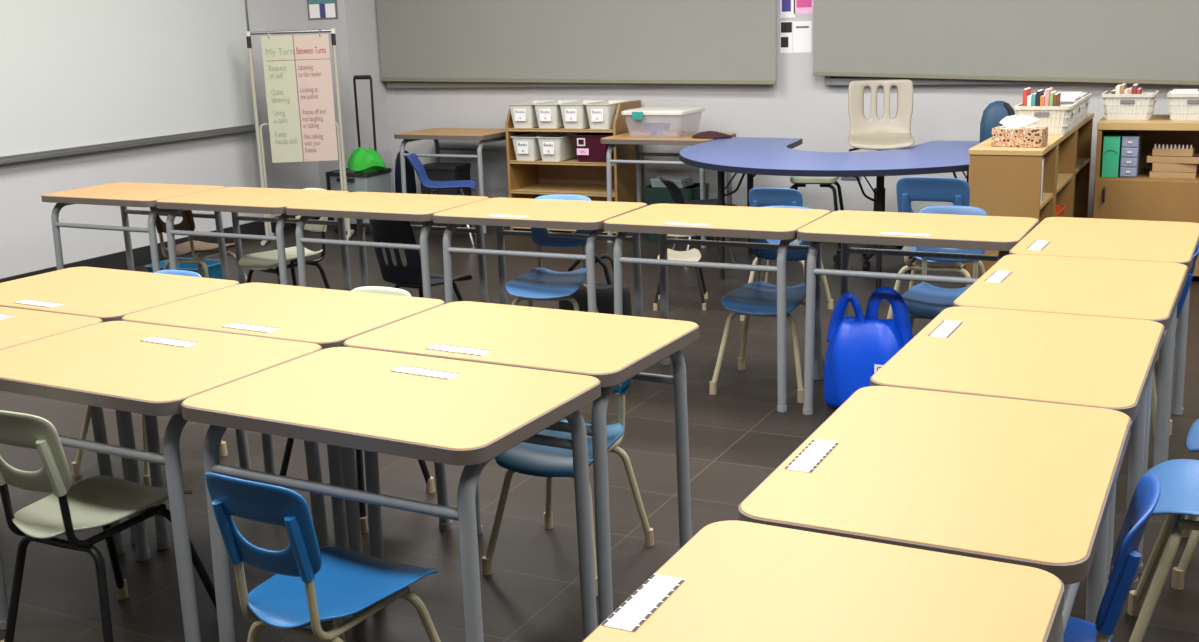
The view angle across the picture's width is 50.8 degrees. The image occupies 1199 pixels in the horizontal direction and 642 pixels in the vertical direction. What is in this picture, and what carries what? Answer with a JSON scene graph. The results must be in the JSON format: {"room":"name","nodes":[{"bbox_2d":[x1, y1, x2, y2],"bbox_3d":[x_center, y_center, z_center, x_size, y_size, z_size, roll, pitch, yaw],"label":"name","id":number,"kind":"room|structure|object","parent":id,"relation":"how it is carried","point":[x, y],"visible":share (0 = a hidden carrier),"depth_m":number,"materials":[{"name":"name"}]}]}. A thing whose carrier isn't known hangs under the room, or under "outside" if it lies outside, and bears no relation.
{"room":"classroom","nodes":[
{"label":"classroom","id":0,"kind":"room"},
{"bbox_2d":[0,0,319,278],"bbox_3d":[-4.376,-0.871,3.957,0.100,2.750,11.500,5,15,26],"label":"wall","id":1,"kind":"structure","parent":0,"point":[226,160],"depth_m":7.25,"materials":[{"name":"grey paint"}]},
{"bbox_2d":[0,0,259,163],"bbox_3d":[-3.063,-1.432,6.309,0.063,1.284,3.832,5,15,26],"label":"whiteboard","id":2,"kind":"object","parent":1,"relation":"attached to","point":[77,76],"visible":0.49,"depth_m":7.08,"materials":[{"name":"ceramic"}]},
{"bbox_2d":[0,126,259,163],"bbox_3d":[-3.042,-0.818,6.457,0.061,0.020,3.800,5,15,26],"label":"marker tray","id":3,"kind":"object","parent":2,"relation":"on","point":[12,157],"depth_m":7.10,"materials":[{"name":"metal"}]},
{"bbox_2d":[0,216,320,282],"bbox_3d":[-4.373,0.465,4.068,0.012,0.100,10.900,5,15,26],"label":"baseboard","id":4,"kind":"structure","parent":1,"relation":"attached to","point":[141,255],"depth_m":7.34,"materials":[{"name":"black rubber"}]},
{"bbox_2d":[305,0,393,192],"bbox_3d":[-1.734,-2.069,8.576,0.330,2.750,0.400,5,15,26],"label":"wall","id":5,"kind":"structure","parent":0,"point":[356,25],"depth_m":8.53,"materials":[{"name":"grey paint"}]},
{"bbox_2d":[307,0,337,19],"bbox_3d":[-1.845,-2.123,8.387,0.250,0.235,0.002,5,15,26],"label":"poster","id":6,"kind":"object","parent":5,"relation":"attached to","point":[317,9],"visible":1,"depth_m":8.40,"materials":[{"name":"grey paper"}]},
{"bbox_2d":[0,221,1198,641],"bbox_3d":[0.036,0.890,2.118,9.880,0.100,11.500,5,15,26],"label":"floor","id":7,"kind":"structure","parent":0,"point":[738,436],"depth_m":3.62,"materials":[{"name":"tile"}]},
{"bbox_2d":[0,306,124,554],"bbox_3d":[-1.627,0.320,3.176,0.697,0.621,0.477,5,15,28],"label":"student desk","id":8,"kind":"object","parent":7,"relation":"on","point":[26,326],"visible":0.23,"depth_m":3.15,"materials":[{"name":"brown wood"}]},
{"bbox_2d":[0,410,217,641],"bbox_3d":[-1.091,0.422,2.722,0.335,0.601,0.396,5,15,25],"label":"chair","id":9,"kind":"object","parent":7,"relation":"on","point":[96,501],"visible":0.96,"depth_m":2.64,"materials":[{"name":"beige plastic"}]},
{"bbox_2d":[0,267,250,543],"bbox_3d":[-1.404,0.213,3.594,0.697,0.621,0.477,6,15,28],"label":"student desk","id":10,"kind":"object","parent":7,"relation":"on","point":[105,294],"visible":0.36,"depth_m":3.50,"materials":[{"name":"laminate"}]},
{"bbox_2d":[14,299,63,307],"bbox_3d":[-1.488,-0.047,3.351,0.150,0.001,0.043,6,16,29],"label":"name tag","id":11,"kind":"object","parent":10,"relation":"on","point":[27,302],"visible":1,"depth_m":3.35,"materials":[{"name":"white"}]},
{"bbox_2d":[41,182,229,279],"bbox_3d":[-2.090,-0.286,5.762,0.697,0.621,0.477,5,15,27],"label":"student desk","id":12,"kind":"object","parent":7,"relation":"on","point":[124,195],"visible":0.72,"depth_m":5.66,"materials":[{"name":"laminate"}]},
{"bbox_2d":[72,270,227,485],"bbox_3d":[-1.396,0.163,3.888,0.323,0.579,0.382,5,15,26],"label":"chair","id":13,"kind":"object","parent":7,"relation":"on","point":[76,465],"visible":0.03,"depth_m":3.85,"materials":[{"name":"blue plastic"}]},
{"bbox_2d":[0,321,328,641],"bbox_3d":[-1.009,0.379,2.848,0.697,0.621,0.477,5,15,28],"label":"student desk","id":14,"kind":"object","parent":7,"relation":"on","point":[105,364],"visible":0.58,"depth_m":2.68,"materials":[{"name":"laminate"}]},
{"bbox_2d":[140,336,198,347],"bbox_3d":[-0.984,0.048,2.889,0.150,0.001,0.043,6,16,30],"label":"name tag","id":15,"kind":"object","parent":14,"relation":"on","point":[160,340],"visible":1,"depth_m":2.89,"materials":[{"name":"white"}]},
{"bbox_2d":[144,258,221,278],"bbox_3d":[-2.150,-0.233,6.583,0.356,0.138,0.256,4,15,23],"label":"chair","id":16,"kind":"object","parent":7,"relation":"on","point":[214,266],"visible":0.38,"depth_m":6.56,"materials":[{"name":"teal plastic"}]},
{"bbox_2d":[149,207,246,281],"bbox_3d":[-1.881,-0.321,5.923,0.335,0.601,0.396,4,15,22],"label":"chair","id":17,"kind":"object","parent":7,"relation":"on","point":[187,223],"visible":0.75,"depth_m":5.81,"materials":[{"name":"brown plastic"}]},
{"bbox_2d":[156,187,351,290],"bbox_3d":[-1.462,-0.229,5.440,0.697,0.621,0.477,5,15,26],"label":"student desk","id":18,"kind":"object","parent":7,"relation":"on","point":[235,200],"visible":0.6,"depth_m":5.33,"materials":[{"name":"laminate"}]},
{"bbox_2d":[238,188,329,288],"bbox_3d":[-1.395,-0.271,5.649,0.335,0.601,0.396,10,18,41],"label":"chair","id":19,"kind":"object","parent":7,"relation":"on","point":[261,261],"visible":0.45,"depth_m":5.64,"materials":[{"name":"beige plastic"}]},
{"bbox_2d":[121,283,451,549],"bbox_3d":[-0.786,0.272,3.263,0.697,0.621,0.477,5,15,28],"label":"student desk","id":20,"kind":"object","parent":7,"relation":"on","point":[327,318],"visible":0.44,"depth_m":3.18,"materials":[{"name":"laminate"}]},
{"bbox_2d":[222,323,279,332],"bbox_3d":[-0.829,0.016,2.999,0.150,0.001,0.043,6,16,29],"label":"name tag","id":21,"kind":"object","parent":20,"relation":"on","point":[233,325],"visible":1,"depth_m":3.00,"materials":[{"name":"white"}]},
{"bbox_2d":[245,28,353,244],"bbox_3d":[-1.865,-1.147,7.852,0.542,1.295,0.320,-3,14,-3],"label":"stand","id":22,"kind":"object","parent":7,"relation":"on","point":[339,130],"visible":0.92,"depth_m":7.83,"materials":[{"name":"metal"}]},
{"bbox_2d":[261,29,337,162],"bbox_3d":[-1.844,-1.383,7.772,0.406,0.799,0.034,-3,14,-3],"label":"paper chart","id":23,"kind":"object","parent":22,"relation":"attached to","point":[297,68],"visible":1,"depth_m":7.77,"materials":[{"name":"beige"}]},
{"bbox_2d":[205,472,440,641],"bbox_3d":[-0.487,0.507,2.298,0.322,0.595,0.380,6,16,29],"label":"chair","id":24,"kind":"object","parent":7,"relation":"on","point":[312,585],"visible":1,"depth_m":2.20,"materials":[{"name":"blue plastic"}]},
{"bbox_2d":[279,286,434,533],"bbox_3d":[-0.691,0.228,3.515,0.325,0.582,0.384,5,15,26],"label":"chair","id":25,"kind":"object","parent":7,"relation":"on","point":[429,480],"visible":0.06,"depth_m":3.47,"materials":[{"name":"beige plastic"}]},
{"bbox_2d":[326,75,391,234],"bbox_3d":[-1.563,-1.076,8.165,0.322,0.998,0.290,5,15,26],"label":"rolling cart","id":26,"kind":"object","parent":7,"relation":"on","point":[377,181],"visible":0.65,"depth_m":8.13,"materials":[{"name":"grey plastic"}]},
{"bbox_2d":[347,146,385,172],"bbox_3d":[-1.499,-1.004,8.133,0.249,0.239,0.222,-4,14,-7],"label":"cap","id":27,"kind":"object","parent":26,"relation":"in","point":[361,160],"visible":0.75,"depth_m":8.05,"materials":[{"name":"fabric"}]},
{"bbox_2d":[286,192,488,302],"bbox_3d":[-0.837,-0.175,5.128,0.697,0.621,0.477,5,15,26],"label":"student desk","id":28,"kind":"object","parent":7,"relation":"on","point":[361,206],"visible":0.68,"depth_m":5.01,"materials":[{"name":"laminate"}]},
{"bbox_2d":[181,347,600,641],"bbox_3d":[-0.391,0.436,2.522,0.697,0.621,0.477,5,15,28],"label":"student desk","id":29,"kind":"object","parent":7,"relation":"on","point":[349,398],"visible":0.94,"depth_m":2.39,"materials":[{"name":"laminate"}]},
{"bbox_2d":[391,366,461,379],"bbox_3d":[-0.352,0.105,2.564,0.150,0.001,0.043,6,16,30],"label":"name tag","id":30,"kind":"object","parent":29,"relation":"on","point":[404,369],"visible":1,"depth_m":2.56,"materials":[{"name":"white"}]},
{"bbox_2d":[395,150,416,221],"bbox_3d":[-1.296,-0.897,8.442,0.096,0.492,0.150,5,15,26],"label":"tote bag","id":31,"kind":"object","parent":7,"relation":"on","point":[410,173],"visible":0.41,"depth_m":8.38,"materials":[{"name":"black fabric"}]},
{"bbox_2d":[369,219,472,300],"bbox_3d":[-0.741,-0.169,5.209,0.309,0.572,0.401,6,16,30],"label":"chair","id":32,"kind":"object","parent":7,"relation":"on","point":[386,231],"visible":0.72,"depth_m":5.05,"materials":[{"name":"black plastic"}]},
{"bbox_2d":[407,153,476,246],"bbox_3d":[-0.948,-0.740,7.662,0.400,0.547,0.309,-2,14,-1],"label":"chair","id":33,"kind":"object","parent":7,"relation":"on","point":[414,160],"visible":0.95,"depth_m":7.67,"materials":[{"name":"blue plastic"}]},
{"bbox_2d":[420,162,470,226],"bbox_3d":[-1.009,-0.829,8.322,0.290,0.410,0.210,5,15,26],"label":"equipment box","id":34,"kind":"object","parent":7,"relation":"on","point":[435,171],"visible":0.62,"depth_m":8.21,"materials":[{"name":"black plastic"}]},
{"bbox_2d":[394,128,506,232],"bbox_3d":[-0.921,-0.932,8.290,0.697,0.621,0.477,5,15,27],"label":"student desk","id":35,"kind":"object","parent":7,"relation":"on","point":[486,135],"visible":0.68,"depth_m":8.11,"materials":[{"name":"brown wood"}]},
{"bbox_2d":[343,301,698,624],"bbox_3d":[-0.165,0.329,2.940,0.697,0.621,0.477,5,15,28],"label":"student desk","id":36,"kind":"object","parent":7,"relation":"on","point":[613,349],"visible":0.66,"depth_m":2.83,"materials":[{"name":"laminate"}]},
{"bbox_2d":[425,344,492,355],"bbox_3d":[-0.304,0.063,2.732,0.150,0.001,0.043,6,16,29],"label":"name tag","id":37,"kind":"object","parent":36,"relation":"on","point":[439,347],"visible":1,"depth_m":2.73,"materials":[{"name":"white"}]},
{"bbox_2d":[433,198,646,316],"bbox_3d":[-0.210,-0.120,4.811,0.697,0.621,0.477,5,15,25],"label":"student desk","id":38,"kind":"object","parent":7,"relation":"on","point":[544,213],"visible":0.71,"depth_m":4.70,"materials":[{"name":"laminate"}]},
{"bbox_2d":[505,194,597,312],"bbox_3d":[-0.178,-0.140,4.855,0.356,0.638,0.421,1,14,13],"label":"chair","id":39,"kind":"object","parent":7,"relation":"on","point":[540,283],"visible":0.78,"depth_m":4.85,"materials":[{"name":"blue plastic"}]},
{"bbox_2d":[482,380,653,595],"bbox_3d":[-0.073,0.312,3.106,0.318,0.570,0.376,5,15,26],"label":"chair","id":40,"kind":"object","parent":7,"relation":"on","point":[549,462],"visible":0.3,"depth_m":3.06,"materials":[{"name":"teal plastic"}]},
{"bbox_2d":[505,100,642,235],"bbox_3d":[-0.158,-0.985,8.019,0.775,0.800,0.379,5,15,26],"label":"shelf","id":41,"kind":"object","parent":7,"relation":"on","point":[526,179],"visible":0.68,"depth_m":8.00,"materials":[{"name":"brown wood"}]},
{"bbox_2d":[508,100,555,127],"bbox_3d":[-0.424,-1.317,8.036,0.178,0.150,0.342,5,15,26],"label":"storage bin","id":42,"kind":"object","parent":41,"relation":"on","point":[523,114],"visible":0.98,"depth_m":7.90,"materials":[{"name":"white plastic"}]},
{"bbox_2d":[511,132,558,160],"bbox_3d":[-0.410,-1.119,8.081,0.178,0.150,0.342,5,15,26],"label":"storage bin","id":43,"kind":"object","parent":41,"relation":"on","point":[526,146],"visible":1,"depth_m":7.95,"materials":[{"name":"white plastic"}]},
{"bbox_2d":[533,100,580,127],"bbox_3d":[-0.263,-1.304,7.957,0.178,0.150,0.342,5,15,26],"label":"storage bin","id":44,"kind":"object","parent":41,"relation":"on","point":[548,114],"visible":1,"depth_m":7.82,"materials":[{"name":"white plastic"}]},
{"bbox_2d":[536,132,583,160],"bbox_3d":[-0.245,-1.104,7.998,0.178,0.150,0.342,5,15,26],"label":"storage bin","id":45,"kind":"object","parent":41,"relation":"on","point":[560,146],"visible":0.97,"depth_m":7.88,"materials":[{"name":"white plastic"}]},
{"bbox_2d":[558,100,605,128],"bbox_3d":[-0.102,-1.290,7.877,0.178,0.150,0.342,5,15,26],"label":"storage bin","id":46,"kind":"object","parent":41,"relation":"on","point":[574,114],"visible":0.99,"depth_m":7.74,"materials":[{"name":"white plastic"}]},
{"bbox_2d":[571,132,613,161],"bbox_3d":[0.014,-1.089,7.868,0.262,0.165,0.342,5,15,26],"label":"storage bin","id":47,"kind":"object","parent":41,"relation":"on","point":[588,146],"visible":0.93,"depth_m":7.74,"materials":[{"name":"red plastic"}]},
{"bbox_2d":[584,100,632,128],"bbox_3d":[0.059,-1.276,7.797,0.178,0.150,0.342,5,15,26],"label":"storage bin","id":48,"kind":"object","parent":41,"relation":"on","point":[601,115],"visible":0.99,"depth_m":7.66,"materials":[{"name":"white plastic"}]},
{"bbox_2d":[559,253,631,315],"bbox_3d":[-0.021,-0.109,5.254,0.309,0.379,0.147,3,14,19],"label":"bag","id":49,"kind":"object","parent":7,"relation":"on","point":[604,289],"visible":0.41,"depth_m":5.19,"materials":[{"name":"fabric"}]},
{"bbox_2d":[600,131,735,247],"bbox_3d":[0.418,-0.793,7.526,0.697,0.621,0.477,5,15,27],"label":"student desk","id":50,"kind":"object","parent":7,"relation":"on","point":[659,138],"visible":0.58,"depth_m":7.41,"materials":[{"name":"brown wood"}]},
{"bbox_2d":[621,106,704,119],"bbox_3d":[0.376,-1.175,7.454,0.400,0.156,0.364,5,15,27],"label":"lid","id":51,"kind":"object","parent":50,"relation":"on","point":[637,113],"visible":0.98,"depth_m":7.33,"materials":[{"name":"white plastic"}]},
{"bbox_2d":[642,123,670,130],"bbox_3d":[0.337,-1.146,7.460,0.150,0.039,0.100,5,15,26],"label":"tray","id":52,"kind":"object","parent":51,"relation":"in","point":[648,126],"visible":1,"depth_m":7.42,"materials":[{"name":"plastic"}]},
{"bbox_2d":[692,131,731,138],"bbox_3d":[0.642,-1.073,7.251,0.253,0.036,0.162,5,15,26],"label":"pouch","id":53,"kind":"object","parent":50,"relation":"on","point":[707,134],"visible":1,"depth_m":7.20,"materials":[{"name":"fabric"}]},
{"bbox_2d":[643,183,708,242],"bbox_3d":[0.460,-0.644,7.524,0.330,0.330,0.272,5,15,26],"label":"crate","id":54,"kind":"object","parent":7,"relation":"on","point":[652,195],"visible":0.36,"depth_m":7.42,"materials":[{"name":"green plastic"}]},
{"bbox_2d":[650,176,693,187],"bbox_3d":[0.430,-0.824,7.466,0.209,0.046,0.170,5,15,26],"label":"paper stack","id":55,"kind":"object","parent":54,"relation":"on","point":[680,181],"visible":0.85,"depth_m":7.42,"materials":[{"name":"white paper"}]},
{"bbox_2d":[653,234,707,310],"bbox_3d":[0.375,-0.292,5.849,0.242,0.434,0.286,0,14,7],"label":"chair","id":56,"kind":"object","parent":7,"relation":"on","point":[694,254],"visible":0.31,"depth_m":5.81,"materials":[{"name":"beige plastic"}]},
{"bbox_2d":[660,177,736,261],"bbox_3d":[0.531,-0.557,6.877,0.400,0.463,0.279,-5,14,-12],"label":"chair","id":57,"kind":"object","parent":7,"relation":"on","point":[675,192],"visible":0.6,"depth_m":6.82,"materials":[{"name":"black plastic"}]},
{"bbox_2d":[604,204,830,411],"bbox_3d":[0.426,-0.066,4.502,0.697,0.621,0.477,5,15,26],"label":"student desk","id":58,"kind":"object","parent":7,"relation":"on","point":[782,224],"visible":0.74,"depth_m":4.37,"materials":[{"name":"laminate"}]},
{"bbox_2d":[709,206,824,402],"bbox_3d":[0.616,-0.076,4.516,0.346,0.620,0.408,4,15,23],"label":"chair","id":59,"kind":"object","parent":7,"relation":"on","point":[758,298],"visible":0.58,"depth_m":4.47,"materials":[{"name":"blue plastic"}]},
{"bbox_2d":[740,188,833,320],"bbox_3d":[0.818,-0.313,5.529,0.332,0.595,0.392,4,15,24],"label":"chair","id":60,"kind":"object","parent":7,"relation":"on","point":[758,197],"visible":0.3,"depth_m":5.33,"materials":[{"name":"blue plastic"}]},
{"bbox_2d":[790,176,843,248],"bbox_3d":[1.218,-0.620,7.138,0.351,0.417,0.280,3,14,19],"label":"stool","id":61,"kind":"object","parent":7,"relation":"on","point":[798,181],"visible":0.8,"depth_m":7.00,"materials":[{"name":"beige plastic"}]},
{"bbox_2d":[582,520,1063,641],"bbox_3d":[0.225,0.673,1.453,0.477,0.621,0.697,5,15,27],"label":"student desk","id":62,"kind":"object","parent":7,"relation":"on","point":[744,581],"visible":1,"depth_m":1.53,"materials":[{"name":"laminate"}]},
{"bbox_2d":[601,574,684,631],"bbox_3d":[0.055,0.340,1.530,0.043,0.001,0.150,5,15,26],"label":"name tag","id":63,"kind":"object","parent":62,"relation":"on","point":[647,598],"visible":1,"depth_m":1.52,"materials":[{"name":"white"}]},
{"bbox_2d":[679,137,979,288],"bbox_3d":[1.162,-0.538,6.364,1.676,0.620,1.417,5,15,26],"label":"table","id":64,"kind":"object","parent":7,"relation":"on","point":[749,156],"visible":0.85,"depth_m":6.05,"materials":[{"name":"blue laminate"}]},
{"bbox_2d":[823,287,912,408],"bbox_3d":[0.901,0.092,4.202,0.293,0.422,0.179,7,16,32],"label":"shopping bag","id":65,"kind":"object","parent":7,"relation":"on","point":[859,345],"visible":0.67,"depth_m":4.16,"materials":[{"name":"blue plastic"}]},
{"bbox_2d":[833,80,914,270],"bbox_3d":[1.440,-0.763,6.565,0.432,0.942,0.457,1,14,11],"label":"swivel chair","id":66,"kind":"object","parent":7,"relation":"on","point":[873,133],"visible":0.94,"depth_m":6.64,"materials":[{"name":"beige plastic"}]},
{"bbox_2d":[797,210,1038,414],"bbox_3d":[1.052,-0.013,4.194,0.697,0.621,0.477,5,15,26],"label":"student desk","id":67,"kind":"object","parent":7,"relation":"on","point":[1001,234],"visible":0.71,"depth_m":4.09,"materials":[{"name":"laminate"}]},
{"bbox_2d":[881,232,930,236],"bbox_3d":[0.956,-0.271,3.947,0.150,0.001,0.043,5,15,27],"label":"name tag","id":68,"kind":"object","parent":67,"relation":"on","point":[884,233],"visible":1,"depth_m":3.95,"materials":[{"name":"white"}]},
{"bbox_2d":[738,386,1130,641],"bbox_3d":[0.563,0.516,2.060,0.477,0.621,0.697,5,15,27],"label":"student desk","id":69,"kind":"object","parent":7,"relation":"on","point":[1012,481],"visible":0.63,"depth_m":1.90,"materials":[{"name":"laminate"}]},
{"bbox_2d":[784,439,838,472],"bbox_3d":[0.340,0.214,2.013,0.043,0.001,0.150,5,15,26],"label":"name tag","id":70,"kind":"object","parent":69,"relation":"on","point":[809,458],"visible":1,"depth_m":2.01,"materials":[{"name":"white"}]},
{"bbox_2d":[887,177,984,318],"bbox_3d":[1.349,-0.252,4.988,0.387,0.694,0.458,5,15,26],"label":"chair","id":71,"kind":"object","parent":7,"relation":"on","point":[956,191],"visible":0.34,"depth_m":4.77,"materials":[{"name":"blue plastic"}]},
{"bbox_2d":[902,205,987,327],"bbox_3d":[1.200,-0.064,4.389,0.346,0.620,0.408,3,14,21],"label":"chair","id":72,"kind":"object","parent":7,"relation":"on","point":[924,300],"visible":0.45,"depth_m":4.46,"materials":[{"name":"blue plastic"}]},
{"bbox_2d":[870,306,1164,588],"bbox_3d":[0.886,0.360,2.664,0.477,0.621,0.697,5,15,27],"label":"student desk","id":73,"kind":"object","parent":7,"relation":"on","point":[1068,359],"visible":0.59,"depth_m":2.53,"materials":[{"name":"laminate"}]},
{"bbox_2d":[928,320,962,337],"bbox_3d":[0.761,0.017,2.774,0.043,0.001,0.150,5,15,27],"label":"name tag","id":74,"kind":"object","parent":73,"relation":"on","point":[945,328],"visible":1,"depth_m":2.77,"materials":[{"name":"white"}]},
{"bbox_2d":[965,113,1093,286],"bbox_3d":[2.046,-0.527,5.926,0.288,0.745,1.834,5,15,26],"label":"bookcase","id":75,"kind":"object","parent":7,"relation":"on","point":[1003,181],"visible":0.48,"depth_m":5.13,"materials":[{"name":"brown wood"}]},
{"bbox_2d":[991,115,1047,147],"bbox_3d":[1.716,-0.778,5.151,0.200,0.126,0.110,6,16,30],"label":"tissue box","id":76,"kind":"object","parent":75,"relation":"on","point":[1022,131],"visible":1,"depth_m":5.12,"materials":[{"name":"cardboard"}]},
{"bbox_2d":[1014,102,1077,134],"bbox_3d":[1.999,-0.908,5.652,0.242,0.125,0.272,5,15,26],"label":"basket","id":77,"kind":"object","parent":75,"relation":"on","point":[1058,120],"visible":0.7,"depth_m":5.54,"materials":[{"name":"white plastic"}]},
{"bbox_2d":[1060,97,1084,127],"bbox_3d":[2.129,-0.975,5.914,0.242,0.125,0.272,5,15,26],"label":"basket","id":78,"kind":"object","parent":75,"relation":"on","point":[1080,100],"visible":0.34,"depth_m":5.84,"materials":[{"name":"white plastic"}]},
{"bbox_2d":[1079,93,1091,122],"bbox_3d":[2.264,-1.042,6.173,0.242,0.125,0.272,5,15,26],"label":"basket","id":79,"kind":"object","parent":75,"relation":"on","point":[1086,102],"visible":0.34,"depth_m":6.09,"materials":[{"name":"white plastic"}]},
{"bbox_2d":[953,254,1187,573],"bbox_3d":[1.216,0.205,3.264,0.477,0.621,0.697,5,15,28],"label":"student desk","id":80,"kind":"object","parent":7,"relation":"on","point":[1128,289],"visible":0.43,"depth_m":3.16,"materials":[{"name":"laminate"}]},
{"bbox_2d":[984,270,1011,282],"bbox_3d":[1.040,-0.116,3.289,0.043,0.001,0.150,6,15,28],"label":"name tag","id":81,"kind":"object","parent":80,"relation":"on","point":[997,276],"visible":1,"depth_m":3.29,"materials":[{"name":"white"}]},
{"bbox_2d":[1009,217,1198,460],"bbox_3d":[1.545,0.050,3.864,0.477,0.621,0.697,5,15,27],"label":"student desk","id":82,"kind":"object","parent":7,"relation":"on","point":[1118,239],"visible":0.47,"depth_m":3.79,"materials":[{"name":"laminate"}]},
{"bbox_2d":[1027,241,1050,249],"bbox_3d":[1.286,-0.222,3.695,0.043,0.001,0.150,6,15,28],"label":"name tag","id":83,"kind":"object","parent":82,"relation":"on","point":[1037,245],"visible":1,"depth_m":3.69,"materials":[{"name":"white"}]},
{"bbox_2d":[1063,473,1160,641],"bbox_3d":[0.637,0.532,1.985,0.408,0.620,0.346,5,15,26],"label":"chair","id":84,"kind":"object","parent":7,"relation":"on","point":[1125,560],"visible":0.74,"depth_m":1.80,"materials":[{"name":"blue plastic"}]},
{"bbox_2d":[1092,114,1198,276],"bbox_3d":[3.411,-0.553,5.835,2.078,0.750,0.492,5,15,26],"label":"bookshelf","id":85,"kind":"object","parent":7,"relation":"on","point":[1142,197],"depth_m":6.02,"materials":[{"name":"brown wood"}]},
{"bbox_2d":[1101,132,1123,177],"bbox_3d":[2.503,-0.811,6.153,0.074,0.195,0.223,5,15,26],"label":"file box","id":86,"kind":"object","parent":85,"relation":"on","point":[1112,143],"visible":0.97,"depth_m":6.06,"materials":[{"name":"green plastic"}]},
{"bbox_2d":[1101,90,1158,119],"bbox_3d":[2.577,-1.048,6.136,0.242,0.125,0.272,5,15,26],"label":"basket","id":87,"kind":"object","parent":85,"relation":"on","point":[1116,106],"visible":0.99,"depth_m":6.03,"materials":[{"name":"white plastic"}]},
{"bbox_2d":[1149,168,1196,178],"bbox_3d":[2.752,-0.709,6.052,0.200,0.028,0.180,5,15,26],"label":"wooden tray","id":88,"kind":"object","parent":85,"relation":"on","point":[1179,175],"visible":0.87,"depth_m":5.98,"materials":[{"name":"wood"}]},
{"bbox_2d":[1152,163,1196,171],"bbox_3d":[2.751,-0.744,6.043,0.190,0.040,0.170,4,15,22],"label":"wooden tray","id":89,"kind":"object","parent":88,"relation":"on","point":[1156,167],"visible":0.77,"depth_m":5.97,"materials":[{"name":"wood"}]},
{"bbox_2d":[1147,153,1198,163],"bbox_3d":[2.754,-0.779,6.033,0.230,0.030,0.170,6,16,31],"label":"wooden tray","id":90,"kind":"object","parent":89,"relation":"on","point":[1150,159],"visible":0.8,"depth_m":5.97,"materials":[{"name":"wood"}]},
{"bbox_2d":[1152,144,1194,156],"bbox_3d":[2.730,-0.815,6.001,0.176,0.054,0.100,6,16,29],"label":"block","id":91,"kind":"object","parent":90,"relation":"on","point":[1174,151],"visible":1,"depth_m":5.96,"materials":[{"name":"brown wood"}]},
{"bbox_2d":[1167,90,1198,120],"bbox_3d":[2.836,-1.026,6.008,0.242,0.125,0.272,5,15,26],"label":"basket","id":92,"kind":"object","parent":85,"relation":"on","point":[1182,107],"visible":0.94,"depth_m":5.92,"materials":[{"name":"white plastic"}]},
{"bbox_2d":[1171,89,1198,93],"bbox_3d":[2.829,-1.091,5.994,0.200,0.008,0.220,5,15,26],"label":"paper sheets","id":93,"kind":"object","parent":92,"relation":"on","point":[1174,91],"visible":1,"depth_m":5.94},
{"bbox_2d":[1128,459,1198,641],"bbox_3d":[1.274,0.367,2.450,0.449,0.682,0.380,5,15,26],"label":"chair","id":94,"kind":"object","parent":7,"relation":"on","point":[1178,478],"visible":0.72,"depth_m":2.48,"materials":[{"name":"blue plastic"}]},
{"bbox_2d":[1151,243,1198,439],"bbox_3d":[1.547,0.074,3.764,0.408,0.620,0.346,5,15,26],"label":"chair","id":95,"kind":"object","parent":7,"relation":"on","point":[1190,273],"visible":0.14,"depth_m":3.62,"materials":[{"name":"blue plastic"}]},
{"bbox_2d":[1171,418,1198,589],"bbox_3d":[1.556,0.288,2.873,0.408,0.620,0.346,5,15,26],"label":"chair","id":96,"kind":"object","parent":7,"relation":"on","point":[1192,439],"visible":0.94,"depth_m":2.88,"materials":[{"name":"blue plastic"}]},
{"bbox_2d":[387,0,1198,217],"bbox_3d":[2.552,-1.765,6.716,9.680,2.750,0.100,5,15,26],"label":"wall","id":97,"kind":"structure","parent":0,"point":[800,104],"depth_m":7.61,"materials":[{"name":"grey paint"}]},
{"bbox_2d":[376,0,775,84],"bbox_3d":[-0.256,-2.286,7.896,2.848,1.607,0.060,5,15,26],"label":"bulletin board","id":98,"kind":"object","parent":97,"relation":"attached to","point":[518,41],"visible":1,"depth_m":7.97,"materials":[{"name":"grey fabric"}]},
{"bbox_2d":[386,81,772,87],"bbox_3d":[-0.241,-2.265,7.952,2.800,1.555,0.050,5,15,26],"label":"window","id":99,"kind":"structure","parent":97,"relation":"in","point":[390,84],"depth_m":8.27,"materials":[{"name":"plastic"}]},
{"bbox_2d":[780,21,792,52],"bbox_3d":[1.101,-1.673,7.434,0.075,0.185,0.002,5,15,26],"label":"poster","id":100,"kind":"object","parent":97,"relation":"attached to","point":[786,27],"visible":1,"depth_m":7.43,"materials":[{"name":"white paper"}]},
{"bbox_2d":[780,0,794,17],"bbox_3d":[1.101,-1.872,7.383,0.090,0.190,0.002,5,15,26],"label":"poster","id":101,"kind":"object","parent":97,"relation":"attached to","point":[787,9],"visible":1,"depth_m":7.39,"materials":[{"name":"white paper"}]},
{"bbox_2d":[793,21,811,52],"bbox_3d":[1.188,-1.664,7.392,0.112,0.180,0.002,5,15,26],"label":"poster","id":102,"kind":"object","parent":97,"relation":"attached to","point":[802,30],"visible":1,"depth_m":7.39,"materials":[{"name":"white paper"}]},
{"bbox_2d":[794,0,813,13],"bbox_3d":[1.190,-1.879,7.335,0.125,0.180,0.002,5,15,26],"label":"poster","id":103,"kind":"object","parent":97,"relation":"attached to","point":[801,6],"visible":0.8,"depth_m":7.35,"materials":[{"name":"pink paper"}]},
{"bbox_2d":[825,76,1122,84],"bbox_3d":[2.964,-1.988,6.357,3.740,1.555,0.050,5,15,26],"label":"window","id":104,"kind":"structure","parent":97,"relation":"in","point":[829,80],"depth_m":7.04,"materials":[{"name":"plastic"}]},
{"bbox_2d":[813,0,1198,84],"bbox_3d":[2.942,-1.973,6.315,3.860,1.683,0.060,5,15,26],"label":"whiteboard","id":105,"kind":"object","parent":97,"relation":"attached to","point":[1088,41],"visible":1,"depth_m":6.80,"materials":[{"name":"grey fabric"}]},
{"bbox_2d":[980,101,1014,142],"bbox_3d":[1.970,-0.969,6.227,0.170,0.228,0.165,0,14,7],"label":"backpack","id":106,"kind":"object","parent":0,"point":[996,111],"visible":0.56,"depth_m":6.18,"materials":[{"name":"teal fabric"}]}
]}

